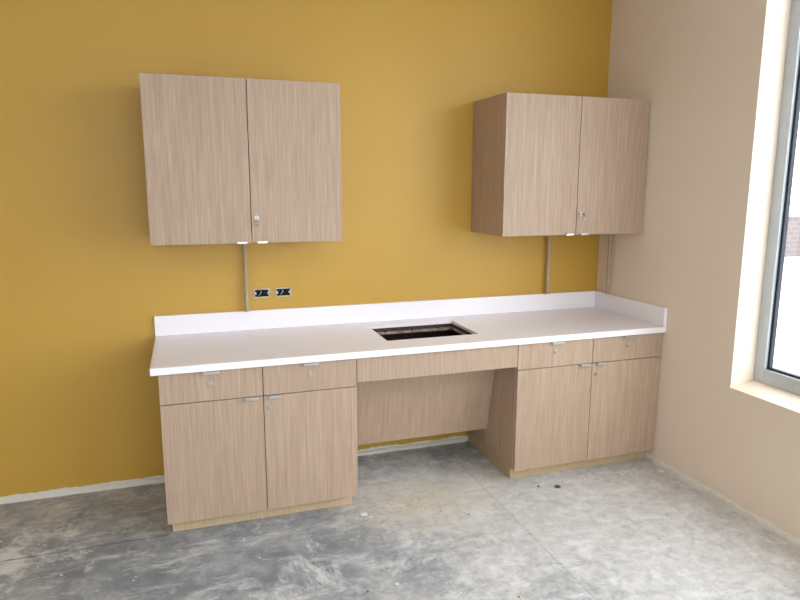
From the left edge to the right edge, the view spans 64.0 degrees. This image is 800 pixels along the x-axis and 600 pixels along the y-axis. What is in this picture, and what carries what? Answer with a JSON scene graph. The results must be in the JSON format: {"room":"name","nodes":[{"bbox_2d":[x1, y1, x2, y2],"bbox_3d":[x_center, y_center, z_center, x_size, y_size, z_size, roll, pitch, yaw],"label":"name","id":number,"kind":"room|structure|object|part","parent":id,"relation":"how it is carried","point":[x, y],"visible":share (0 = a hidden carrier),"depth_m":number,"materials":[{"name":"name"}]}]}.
{"room":"unfinished break room","nodes":[
{"label":"unfinished break room","id":0,"kind":"room"},
{"bbox_2d":[0,0,612,498],"bbox_3d":[-1.573,-0.484,3.463,6.680,3.100,0.200,-3,11,-18],"label":"wall","id":1,"kind":"structure","parent":0,"point":[83,285],"depth_m":3.54,"materials":[{"name":"yellow paint"}]},
{"bbox_2d":[0,476,164,503],"bbox_3d":[-2.920,1.121,3.174,3.370,0.036,0.014,-3,11,-18],"label":"baseboard","id":2,"kind":"structure","parent":1,"relation":"attached to","point":[93,488],"depth_m":3.56,"materials":[{"name":"paint"}]},
{"bbox_2d":[139,73,341,245],"bbox_3d":[-0.808,-0.705,3.317,0.943,0.794,0.482,-3,11,-18],"label":"upper cabinet","id":3,"kind":"object","parent":1,"relation":"attached to","point":[228,160],"visible":1,"depth_m":3.13,"materials":[{"name":"laminate"}]},
{"bbox_3d":[-0.972,-0.664,3.076,0.475,0.791,0.019,-3,11,-18],"label":"door panel","id":4,"kind":"part","parent":3,"relation":"part of","materials":[{"name":"laminate"}]},
{"bbox_3d":[-0.524,-0.690,3.224,0.462,0.791,0.019,-3,11,-18],"label":"door panel","id":5,"kind":"part","parent":3,"relation":"part of","materials":[{"name":"laminate"}]},
{"bbox_2d":[242,244,248,311],"bbox_3d":[-0.873,-0.149,3.617,0.028,0.434,0.028,-3,11,-18],"label":"conduit","id":6,"kind":"object","parent":1,"relation":"attached to","point":[244,246],"visible":0.88,"depth_m":3.61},
{"bbox_2d":[254,288,269,297],"bbox_3d":[-0.797,-0.039,3.691,0.090,0.052,0.013,-3,11,-18],"label":"electrical box","id":7,"kind":"object","parent":1,"relation":"attached to","point":[258,293],"visible":1,"depth_m":3.69,"materials":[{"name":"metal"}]},
{"bbox_2d":[275,287,290,296],"bbox_3d":[-0.679,-0.046,3.730,0.090,0.052,0.013,-3,11,-18],"label":"electrical box","id":8,"kind":"object","parent":1,"relation":"attached to","point":[280,292],"visible":1,"depth_m":3.73,"materials":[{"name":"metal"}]},
{"bbox_2d":[154,291,594,335],"bbox_3d":[-0.006,0.067,3.975,2.843,0.112,0.020,-3,11,-18],"label":"backsplash","id":9,"kind":"structure","parent":1,"relation":"attached to","point":[179,324],"depth_m":3.89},
{"bbox_2d":[357,436,466,455],"bbox_3d":[0.014,0.954,4.143,0.920,0.036,0.014,-3,11,-18],"label":"trim","id":10,"kind":"structure","parent":1,"relation":"attached to","point":[461,439],"depth_m":4.17,"materials":[{"name":"paint"}]},
{"bbox_2d":[545,235,550,293],"bbox_3d":[0.981,-0.254,4.229,0.028,0.434,0.028,-3,11,-18],"label":"conduit","id":11,"kind":"object","parent":1,"relation":"attached to","point":[549,236],"visible":0.87,"depth_m":4.22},
{"bbox_2d":[471,92,650,236],"bbox_3d":[0.980,-0.807,3.907,0.960,0.794,0.482,-3,11,-18],"label":"upper cabinet","id":12,"kind":"object","parent":1,"relation":"attached to","point":[543,164],"visible":1,"depth_m":3.73,"materials":[{"name":"laminate"}]},
{"bbox_3d":[0.811,-0.765,3.665,0.481,0.791,0.019,-3,11,-18],"label":"door panel","id":13,"kind":"part","parent":12,"relation":"part of","materials":[{"name":"laminate"}]},
{"bbox_3d":[1.267,-0.791,3.816,0.473,0.791,0.019,-3,11,-18],"label":"door panel","id":14,"kind":"part","parent":12,"relation":"part of","materials":[{"name":"laminate"}]},
{"bbox_2d":[0,441,799,599],"bbox_3d":[-0.495,1.680,0.572,6.680,0.150,7.000,-3,11,-18],"label":"floor","id":15,"kind":"structure","parent":0,"point":[664,549],"depth_m":3.04,"materials":[{"name":"concrete"}]},
{"bbox_2d":[158,359,357,531],"bbox_3d":[-0.770,0.671,3.460,0.944,0.828,0.690,-3,11,-18],"label":"base cabinet","id":16,"kind":"object","parent":15,"relation":"on","point":[243,444],"visible":0.94,"depth_m":3.15,"materials":[{"name":"laminate"}]},
{"bbox_3d":[-0.892,0.405,3.034,0.470,0.144,0.019,-3,11,-18],"label":"drawer","id":17,"kind":"part","parent":16,"relation":"part of","materials":[{"name":"laminate"}]},
{"bbox_3d":[-0.887,0.340,3.009,0.075,0.012,0.032,-3,11,-18],"label":"tab pull","id":18,"kind":"part","parent":16,"relation":"part of","materials":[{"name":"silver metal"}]},
{"bbox_3d":[-0.892,0.772,3.099,0.470,0.594,0.019,-3,11,-18],"label":"door panel","id":19,"kind":"part","parent":16,"relation":"part of","materials":[{"name":"laminate"}]},
{"bbox_3d":[-0.715,0.475,3.092,0.060,0.012,0.032,-3,11,-18],"label":"tab pull","id":20,"kind":"part","parent":16,"relation":"part of","materials":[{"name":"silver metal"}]},
{"bbox_3d":[-0.611,0.469,3.126,0.060,0.012,0.032,-3,11,-18],"label":"tab pull","id":21,"kind":"part","parent":16,"relation":"part of","materials":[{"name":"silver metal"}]},
{"bbox_3d":[-0.444,0.379,3.181,0.466,0.144,0.019,-3,11,-18],"label":"drawer","id":22,"kind":"part","parent":16,"relation":"part of","materials":[{"name":"laminate"}]},
{"bbox_3d":[-0.445,0.746,3.246,0.466,0.594,0.019,-3,11,-18],"label":"door panel","id":23,"kind":"part","parent":16,"relation":"part of","materials":[{"name":"laminate"}]},
{"bbox_3d":[-0.440,0.314,3.157,0.075,0.012,0.032,-3,11,-18],"label":"tab pull","id":24,"kind":"part","parent":16,"relation":"part of","materials":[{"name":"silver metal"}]},
{"bbox_2d":[0,456,786,599],"bbox_3d":[-0.412,1.235,2.614,4.566,0.013,2.491,-3,11,-18],"label":"debris","id":25,"kind":"object","parent":15,"relation":"on","point":[556,486],"visible":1,"depth_m":3.38,"materials":[{"name":"white"}]},
{"bbox_2d":[468,333,661,478],"bbox_3d":[1.008,0.570,4.047,0.969,0.828,0.690,-3,11,-18],"label":"base cabinet","id":26,"kind":"object","parent":15,"relation":"on","point":[565,405],"visible":0.84,"depth_m":3.74,"materials":[{"name":"laminate"}]},
{"bbox_2d":[149,290,667,375],"bbox_3d":[0.112,0.148,3.668,2.864,0.164,0.696,-3,11,-18],"label":"countertop","id":27,"kind":"structure","parent":26,"relation":"on","point":[215,341],"depth_m":3.69,"materials":[{"name":"white stone"}]},
{"bbox_2d":[356,330,517,444],"bbox_3d":[0.110,0.518,3.741,0.915,0.620,0.666,-3,11,-18],"label":"panel","id":28,"kind":"object","parent":27,"relation":"attached to","point":[407,396],"visible":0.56,"depth_m":3.69,"materials":[{"name":"laminate"}]},
{"bbox_3d":[0.122,0.524,3.707,0.915,0.620,0.154,-3,11,-18],"label":"sloped panel","id":29,"kind":"part","parent":28,"relation":"part of","materials":[{"name":"laminate"}]},
{"bbox_3d":[0.878,0.671,3.683,0.481,0.594,0.019,-3,11,-18],"label":"door panel","id":30,"kind":"part","parent":26,"relation":"part of","materials":[{"name":"laminate"}]},
{"bbox_3d":[0.879,0.304,3.619,0.481,0.144,0.019,-3,11,-18],"label":"drawer","id":31,"kind":"part","parent":26,"relation":"part of","materials":[{"name":"laminate"}]},
{"bbox_3d":[0.883,0.239,3.594,0.075,0.012,0.032,-3,11,-18],"label":"tab pull","id":32,"kind":"part","parent":26,"relation":"part of","materials":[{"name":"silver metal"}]},
{"bbox_3d":[1.061,0.374,3.678,0.060,0.012,0.032,-3,11,-18],"label":"tab pull","id":33,"kind":"part","parent":26,"relation":"part of","materials":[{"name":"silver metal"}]},
{"bbox_3d":[1.165,0.368,3.713,0.060,0.012,0.032,-3,11,-18],"label":"tab pull","id":34,"kind":"part","parent":26,"relation":"part of","materials":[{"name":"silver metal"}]},
{"bbox_3d":[1.337,0.645,3.835,0.480,0.594,0.019,-3,11,-18],"label":"door panel","id":35,"kind":"part","parent":26,"relation":"part of","materials":[{"name":"laminate"}]},
{"bbox_3d":[1.338,0.278,3.770,0.480,0.144,0.019,-3,11,-18],"label":"drawer","id":36,"kind":"part","parent":26,"relation":"part of","materials":[{"name":"laminate"}]},
{"bbox_2d":[597,0,799,543],"bbox_3d":[2.542,-0.093,1.291,0.280,3.100,6.600,-3,11,-18],"label":"wall","id":37,"kind":"structure","parent":0,"point":[711,72],"depth_m":3.45,"materials":[{"name":"beige paint"}]},
{"bbox_2d":[605,234,611,293],"bbox_3d":[1.380,-0.253,4.225,0.026,0.434,0.026,-3,11,-18],"label":"conduit","id":38,"kind":"object","parent":37,"relation":"attached to","point":[610,235],"visible":0.88,"depth_m":4.22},
{"bbox_2d":[652,459,799,549],"bbox_3d":[2.506,1.482,1.194,0.018,0.031,5.920,-3,11,-18],"label":"baseboard","id":39,"kind":"structure","parent":37,"relation":"attached to","point":[786,538],"depth_m":3.40,"materials":[{"name":"paint"}]},
{"bbox_2d":[730,380,799,413],"bbox_3d":[2.567,0.808,1.355,0.270,0.032,4.402,-3,11,-18],"label":"sill","id":40,"kind":"structure","parent":37,"relation":"attached to","point":[787,400],"depth_m":3.21,"materials":[{"name":"beige paint"}]},
{"bbox_2d":[753,0,799,395],"bbox_3d":[2.611,-0.285,1.176,0.060,2.182,4.404,-3,11,-18],"label":"frame","id":41,"kind":"object","parent":37,"relation":"attached to","point":[762,374],"visible":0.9,"depth_m":3.21,"materials":[{"name":"silver metal"}]},
{"bbox_2d":[767,58,799,378],"bbox_3d":[2.611,-0.291,1.175,0.024,2.045,4.280,-3,11,-18],"label":"gasket","id":42,"kind":"object","parent":37,"relation":"attached to","point":[795,125],"visible":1,"depth_m":3.21,"materials":[{"name":"black rubber"}]},
{"label":"outside","id":43,"kind":"structure","parent":0,"visible":0},
{"bbox_2d":[773,202,799,374],"bbox_3d":[17.143,-1.598,20.241,100.000,0.100,100.000,-3,11,-18],"label":"ground","id":44,"kind":"structure","parent":43,"point":[787,344],"depth_m":9.24,"materials":[{"name":"white"}]},
{"bbox_2d":[785,216,799,256],"bbox_3d":[13.936,-1.942,18.714,15.000,1.100,0.300,-3,11,-18],"label":"brick wall","id":45,"kind":"structure","parent":44,"relation":"on","point":[792,249],"depth_m":17.51,"materials":[{"name":"brick"}]},
{"bbox_2d":[789,212,799,216],"bbox_3d":[13.937,-2.533,18.609,15.100,0.100,0.400,-3,11,-18],"label":"coping","id":46,"kind":"object","parent":45,"relation":"on","point":[791,214],"visible":0.02,"depth_m":17.34,"materials":[{"name":"white paint"}]}
]}

